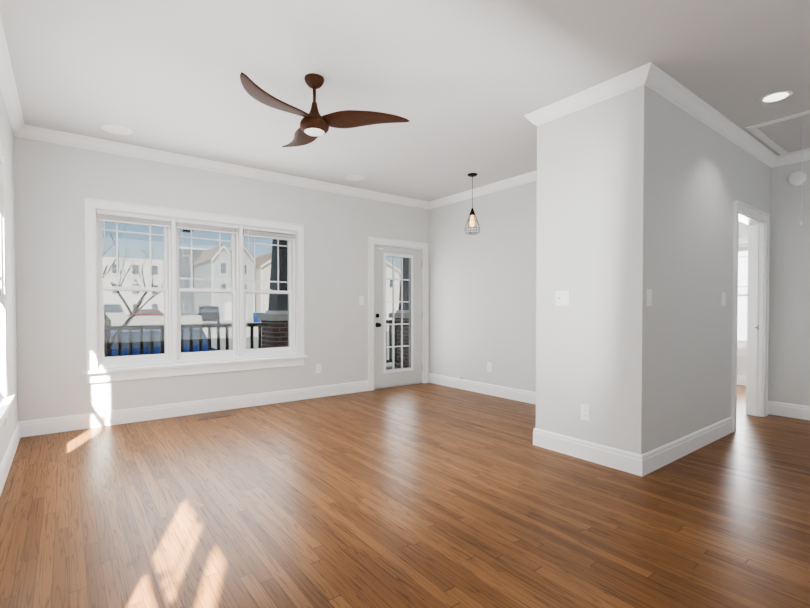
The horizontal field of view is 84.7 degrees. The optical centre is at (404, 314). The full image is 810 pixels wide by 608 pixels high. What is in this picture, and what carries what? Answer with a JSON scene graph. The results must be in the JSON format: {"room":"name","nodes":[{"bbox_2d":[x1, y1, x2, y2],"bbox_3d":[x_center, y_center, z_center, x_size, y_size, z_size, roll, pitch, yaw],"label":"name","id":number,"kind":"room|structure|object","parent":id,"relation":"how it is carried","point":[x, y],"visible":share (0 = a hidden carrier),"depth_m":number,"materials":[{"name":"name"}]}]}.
{"room":"empty living room","nodes":[
{"label":"empty living room","id":0,"kind":"room"},
{"bbox_2d":[0,90,17,463],"bbox_3d":[-0.997,-0.236,0.618,0.150,2.740,8.650,-1,1,-37],"label":"wall","id":1,"kind":"structure","parent":0,"point":[7,144],"depth_m":3.49,"materials":[{"name":"paint"}]},
{"bbox_2d":[0,143,14,426],"bbox_3d":[-2.477,-0.201,2.590,0.224,1.748,0.980,-1,1,-37],"label":"window","id":2,"kind":"structure","parent":1,"relation":"in","point":[6,400],"depth_m":2.93,"materials":[{"name":"paint"}]},
{"bbox_2d":[0,421,23,495],"bbox_3d":[-0.931,1.062,0.688,0.016,0.142,8.150,-1,1,-37],"label":"baseboard","id":3,"kind":"structure","parent":1,"relation":"attached to","point":[5,465],"depth_m":3.21,"materials":[{"name":"paint"}]},
{"bbox_2d":[0,15,27,137],"bbox_3d":[-0.907,-1.560,0.666,0.075,0.095,8.150,-1,1,-37],"label":"crown molding","id":4,"kind":"structure","parent":1,"relation":"attached to","point":[8,88],"depth_m":3.17,"materials":[{"name":"paint"}]},
{"bbox_2d":[14,136,428,420],"bbox_3d":[-0.096,-0.330,6.596,8.550,2.740,0.250,-1,1,-37],"label":"wall","id":5,"kind":"structure","parent":0,"point":[56,184],"depth_m":4.55,"materials":[{"name":"paint"}]},
{"bbox_2d":[82,198,307,383],"bbox_3d":[-2.219,-0.239,4.966,2.270,1.748,0.360,-1,1,-37],"label":"window","id":6,"kind":"structure","parent":5,"relation":"in","point":[170,221],"depth_m":4.74,"materials":[{"name":"paint"}]},
{"bbox_2d":[24,380,368,436],"bbox_3d":[-1.947,0.994,5.032,3.625,0.142,0.016,-1,1,-37],"label":"baseboard","id":7,"kind":"structure","parent":5,"relation":"attached to","point":[35,427],"depth_m":4.68,"materials":[{"name":"paint"}]},
{"bbox_2d":[28,125,427,208],"bbox_3d":[-1.462,-1.633,5.325,4.680,0.095,0.075,-1,1,-37],"label":"crown molding","id":8,"kind":"structure","parent":5,"relation":"attached to","point":[36,133],"depth_m":4.77,"materials":[{"name":"paint"}]},
{"bbox_2d":[315,364,320,372],"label":"outlet","id":9,"kind":"object","parent":5,"relation":"attached to","point":[318,366],"depth_m":5.67,"materials":[{"name":"white plastic"}]},
{"bbox_2d":[359,296,363,304],"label":"light switch","id":10,"kind":"object","parent":5,"relation":"attached to","point":[361,298],"depth_m":6.05,"materials":[{"name":"white plastic"}]},
{"bbox_2d":[368,236,428,390],"bbox_3d":[-0.156,-0.022,6.545,1.076,2.125,0.326,-1,1,-37],"label":"front door","id":11,"kind":"structure","parent":5,"relation":"in","point":[380,376],"depth_m":6.46,"materials":[{"name":"paint"}]},
{"bbox_2d":[0,383,809,607],"bbox_3d":[2.358,1.143,3.208,8.800,0.100,8.650,-1,1,-37],"label":"floor","id":12,"kind":"structure","parent":0,"point":[425,495],"depth_m":2.46,"materials":[{"name":"brown wood"}]},
{"bbox_2d":[196,413,232,420],"bbox_3d":[-1.997,1.068,4.652,0.340,0.006,0.120,-1,1,-37],"label":"floor vent","id":13,"kind":"object","parent":12,"relation":"in","point":[213,417],"visible":1,"depth_m":4.64,"materials":[{"name":"brown metal"}]},
{"bbox_2d":[0,0,809,201],"bbox_3d":[2.358,-1.696,3.163,8.800,0.100,8.650,-1,1,-37],"label":"ceiling","id":14,"kind":"structure","parent":0,"point":[464,87],"depth_m":2.96,"materials":[{"name":"paint"}]},
{"bbox_2d":[100,124,131,134],"bbox_3d":[-2.581,-1.657,3.973,0.243,0.004,0.243,0,1,8],"label":"ceiling speaker","id":15,"kind":"object","parent":14,"relation":"attached to","point":[116,129],"depth_m":3.96},
{"bbox_2d":[240,72,409,146],"bbox_3d":[-0.728,-1.453,3.188,1.152,0.387,1.054,-1,1,-37],"label":"ceiling fan","id":16,"kind":"object","parent":14,"relation":"hanging from","point":[314,124],"visible":1,"depth_m":3.04,"materials":[{"name":"brown wood"}]},
{"bbox_2d":[345,175,364,180],"bbox_3d":[-0.617,-1.680,5.439,0.243,0.004,0.243,0,1,8],"label":"ceiling speaker","id":17,"kind":"object","parent":14,"relation":"attached to","point":[350,177],"depth_m":5.42},
{"bbox_2d":[465,173,479,234],"bbox_3d":[0.806,-1.327,5.312,0.189,0.707,0.189,-1,1,-37],"label":"pendant light","id":18,"kind":"object","parent":14,"relation":"hanging from","point":[471,214],"visible":1,"depth_m":5.30,"materials":[{"name":"black metal"}]},
{"bbox_2d":[759,91,792,103],"bbox_3d":[2.809,-1.648,3.365,0.196,0.004,0.196,-1,1,-37],"label":"recessed light","id":19,"kind":"object","parent":14,"relation":"in","point":[776,97],"visible":1,"depth_m":3.37,"materials":[{"name":"paint"}]},
{"bbox_2d":[746,110,809,224],"bbox_3d":[3.698,-1.220,3.995,1.170,0.880,0.730,-1,1,-37],"label":"attic hatch","id":20,"kind":"object","parent":14,"relation":"attached to","point":[790,134],"visible":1,"depth_m":4.03,"materials":[{"name":"paint"}]},
{"bbox_2d":[429,181,536,391],"bbox_3d":[1.304,-0.316,5.681,0.120,2.740,2.905,-1,1,-37],"label":"wall","id":21,"kind":"structure","parent":0,"point":[482,298],"depth_m":5.88,"materials":[{"name":"paint"}]},
{"bbox_2d":[429,373,535,403],"bbox_3d":[1.250,0.984,5.660,0.016,0.142,2.905,-1,1,-37],"label":"baseboard","id":22,"kind":"structure","parent":21,"relation":"attached to","point":[484,388],"depth_m":5.89,"materials":[{"name":"paint"}]},
{"bbox_2d":[428,170,536,209],"bbox_3d":[1.250,-1.637,5.569,0.075,0.095,2.825,-1,1,-37],"label":"crown molding","id":23,"kind":"structure","parent":21,"relation":"attached to","point":[529,177],"depth_m":5.80,"materials":[{"name":"paint"}]},
{"bbox_2d":[487,362,491,371],"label":"outlet","id":24,"kind":"object","parent":21,"relation":"attached to","point":[489,365],"depth_m":5.84,"materials":[{"name":"white plastic"}]},
{"bbox_2d":[536,85,770,454],"bbox_3d":[3.276,-0.302,4.823,4.850,2.740,0.855,-1,1,-37],"label":"wall","id":25,"kind":"structure","parent":0,"point":[628,199],"depth_m":3.35,"materials":[{"name":"paint"}]},
{"bbox_2d":[524,112,531,122],"bbox_3d":[1.527,-1.613,4.050,1.305,0.095,0.075,-1,1,-37],"label":"crown molding","id":26,"kind":"structure","parent":25,"relation":"attached to","point":[529,116],"depth_m":3.66,"materials":[{"name":"paint"}]},
{"bbox_2d":[555,290,568,305],"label":"light switch","id":27,"kind":"object","parent":25,"relation":"attached to","point":[561,298],"depth_m":3.49,"materials":[{"name":"white plastic"}]},
{"bbox_2d":[532,69,637,125],"bbox_3d":[1.323,-1.601,3.304,0.075,0.095,0.810,-1,1,-37],"label":"crown molding","id":28,"kind":"structure","parent":25,"relation":"attached to","point":[625,82],"depth_m":3.27,"materials":[{"name":"paint"}]},
{"bbox_2d":[581,404,589,420],"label":"outlet","id":29,"kind":"object","parent":25,"relation":"attached to","point":[585,409],"depth_m":3.34,"materials":[{"name":"white plastic"}]},
{"bbox_2d":[533,428,639,475],"bbox_3d":[1.346,1.020,3.363,0.016,0.142,0.810,-1,1,-37],"label":"baseboard","id":30,"kind":"structure","parent":25,"relation":"attached to","point":[615,458],"depth_m":3.31,"materials":[{"name":"paint"}]},
{"bbox_2d":[646,289,651,305],"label":"light switch","id":31,"kind":"object","parent":25,"relation":"attached to","point":[649,291],"depth_m":3.06,"materials":[{"name":"white plastic"}]},
{"bbox_2d":[640,417,732,476],"bbox_3d":[2.308,1.017,3.554,1.776,0.142,0.016,-1,1,-37],"label":"baseboard","id":32,"kind":"structure","parent":25,"relation":"attached to","point":[644,464],"depth_m":3.42,"materials":[{"name":"paint"}]},
{"bbox_2d":[636,62,779,166],"bbox_3d":[2.724,-1.609,3.794,2.895,0.095,0.075,-1,1,-37],"label":"crown molding","id":33,"kind":"structure","parent":25,"relation":"attached to","point":[656,79],"depth_m":3.47,"materials":[{"name":"paint"}]},
{"bbox_2d":[722,293,725,305],"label":"light switch","id":34,"kind":"object","parent":25,"relation":"attached to","point":[723,294],"depth_m":3.93,"materials":[{"name":"white plastic"}]},
{"bbox_2d":[731,200,769,431],"bbox_3d":[3.149,0.006,4.748,1.030,2.125,0.936,-1,1,-37],"label":"door frame","id":35,"kind":"structure","parent":25,"relation":"in","point":[757,221],"depth_m":4.67,"materials":[{"name":"paint"}]},
{"bbox_2d":[737,222,747,375],"bbox_3d":[5.753,-0.317,5.784,0.250,2.740,8.150,-1,1,-37],"label":"wall","id":36,"kind":"structure","parent":0,"point":[742,360],"depth_m":6.57,"materials":[{"name":"paint"}]},
{"bbox_2d":[737,375,745,385],"bbox_3d":[4.276,0.955,7.514,0.016,0.142,3.640,-1,1,-37],"label":"baseboard","id":37,"kind":"structure","parent":36,"relation":"attached to","point":[741,380],"depth_m":6.58,"materials":[{"name":"paint"}]},
{"bbox_2d":[737,237,747,356],"bbox_3d":[5.132,-0.264,6.588,0.360,1.748,1.040,-1,1,-37],"label":"bedroom window","id":38,"kind":"structure","parent":36,"relation":"in","point":[742,246],"depth_m":6.59,"materials":[{"name":"glass"}]},
{"bbox_2d":[768,160,809,405],"bbox_3d":[5.303,-0.275,3.072,0.120,2.740,4.390,-1,1,-37],"label":"wall","id":39,"kind":"structure","parent":0,"point":[789,337],"depth_m":4.65,"materials":[{"name":"paint"}]},
{"bbox_2d":[768,401,809,419],"bbox_3d":[5.235,1.024,3.059,0.030,0.142,4.360,-1,1,-37],"label":"baseboard","id":40,"kind":"structure","parent":39,"relation":"attached to","point":[774,408],"depth_m":4.64,"materials":[{"name":"paint"}]},
{"bbox_2d":[770,150,809,167],"bbox_3d":[5.198,-1.597,3.028,0.075,0.095,4.300,-1,1,-37],"label":"crown molding","id":41,"kind":"structure","parent":39,"relation":"attached to","point":[795,157],"depth_m":4.58,"materials":[{"name":"paint"}]},
{"bbox_2d":[788,171,806,185],"bbox_3d":[4.040,-1.409,4.575,0.038,0.152,0.152,-1,1,-37],"label":"smoke detector","id":42,"kind":"object","parent":39,"relation":"attached to","point":[796,178],"visible":0.96,"depth_m":4.56,"materials":[{"name":"paint"}]},
{"label":"outside","id":43,"kind":"structure","parent":0,"visible":0},
{"bbox_2d":[194,319,391,365],"bbox_3d":[-16.903,1.137,62.678,230.000,1.050,240.000,-1,1,-37],"label":"ground","id":44,"kind":"structure","parent":43,"point":[222,341],"depth_m":36.02,"materials":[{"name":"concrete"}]},
{"bbox_2d":[104,304,125,315],"bbox_3d":[-29.907,-0.077,42.628,5.200,1.994,1.940,-1,1,-37],"label":"car","id":45,"kind":"object","parent":44,"relation":"on","point":[115,310],"depth_m":42.88,"materials":[{"name":"white paint"}]},
{"bbox_2d":[102,257,163,314],"bbox_3d":[-48.912,-3.723,63.287,24.200,8.650,12.200,-1,1,-37],"label":"apartment","id":46,"kind":"structure","parent":44,"relation":"on","point":[158,268],"depth_m":63.48,"materials":[{"name":"white"}]},
{"bbox_2d":[126,309,163,315],"bbox_3d":[-26.941,0.143,46.161,4.400,1.444,1.840,-1,1,-37],"label":"car","id":47,"kind":"object","parent":44,"relation":"on","point":[149,312],"depth_m":45.60,"materials":[{"name":"red paint"}]},
{"bbox_2d":[102,226,188,356],"bbox_3d":[-7.803,-0.384,11.320,4.314,5.325,2.055,-1,1,-37],"label":"tree","id":48,"kind":"object","parent":44,"relation":"on","point":[127,321],"depth_m":12.06,"materials":[{"name":"brown plant"}]},
{"bbox_2d":[104,315,201,325],"bbox_3d":[-25.413,0.646,28.541,23.000,1.000,0.150,-1,1,-37],"label":"fence","id":49,"kind":"object","parent":44,"relation":"on","point":[155,319],"depth_m":33.23,"materials":[{"name":"paint"}]},
{"bbox_2d":[110,328,216,355],"bbox_3d":[-9.095,1.364,15.130,4.600,1.674,1.890,-1,1,-41],"label":"suv","id":50,"kind":"object","parent":44,"relation":"on","point":[125,345],"depth_m":14.58,"materials":[{"name":"paint"}]},
{"bbox_2d":[179,247,208,315],"bbox_3d":[-33.749,-4.716,69.212,4.900,10.450,9.200,-1,1,-37],"label":"modern house","id":51,"kind":"structure","parent":44,"relation":"on","point":[183,267],"depth_m":64.97,"materials":[{"name":"white"}]},
{"bbox_2d":[197,306,219,323],"bbox_3d":[-19.113,0.037,43.336,1.940,1.744,4.700,0,1,-22],"label":"suv","id":52,"kind":"object","parent":44,"relation":"on","point":[208,313],"depth_m":41.74,"materials":[{"name":"paint"}]},
{"bbox_2d":[192,244,255,319],"bbox_3d":[-25.532,-4.322,62.266,5.650,9.880,10.730,-1,1,-37],"label":"house","id":53,"kind":"structure","parent":44,"relation":"on","point":[226,298],"depth_m":58.58,"materials":[{"name":"grey"}]},
{"bbox_2d":[104,229,408,369],"bbox_3d":[-1.105,0.226,7.470,11.000,4.200,2.349,-1,1,-37],"label":"porch","id":54,"kind":"object","parent":44,"relation":"on","point":[273,331],"depth_m":7.26,"materials":[{"name":"paint"}]},
{"bbox_2d":[253,313,260,321],"bbox_3d":[-16.411,0.293,49.187,0.680,1.060,0.760,-1,1,-37],"label":"bin","id":55,"kind":"object","parent":44,"relation":"on","point":[255,320],"depth_m":48.92,"materials":[{"name":"blue plastic"}]},
{"bbox_2d":[255,253,271,312],"bbox_3d":[-19.353,-4.207,64.479,6.950,9.580,10.730,-1,1,-37],"label":"house","id":56,"kind":"structure","parent":44,"relation":"on","point":[259,265],"depth_m":59.04,"materials":[{"name":"white"}]},
{"bbox_2d":[386,260,400,318],"bbox_3d":[-7.924,-4.325,65.670,10.350,9.780,10.730,-1,1,-37],"label":"house","id":57,"kind":"structure","parent":44,"relation":"on","point":[396,292],"depth_m":63.89,"materials":[{"name":"white"}]},
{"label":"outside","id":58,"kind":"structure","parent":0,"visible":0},
{"bbox_2d":[737,251,747,339],"bbox_3d":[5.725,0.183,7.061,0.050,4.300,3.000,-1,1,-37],"label":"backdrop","id":59,"kind":"structure","parent":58,"point":[743,278],"depth_m":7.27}
]}

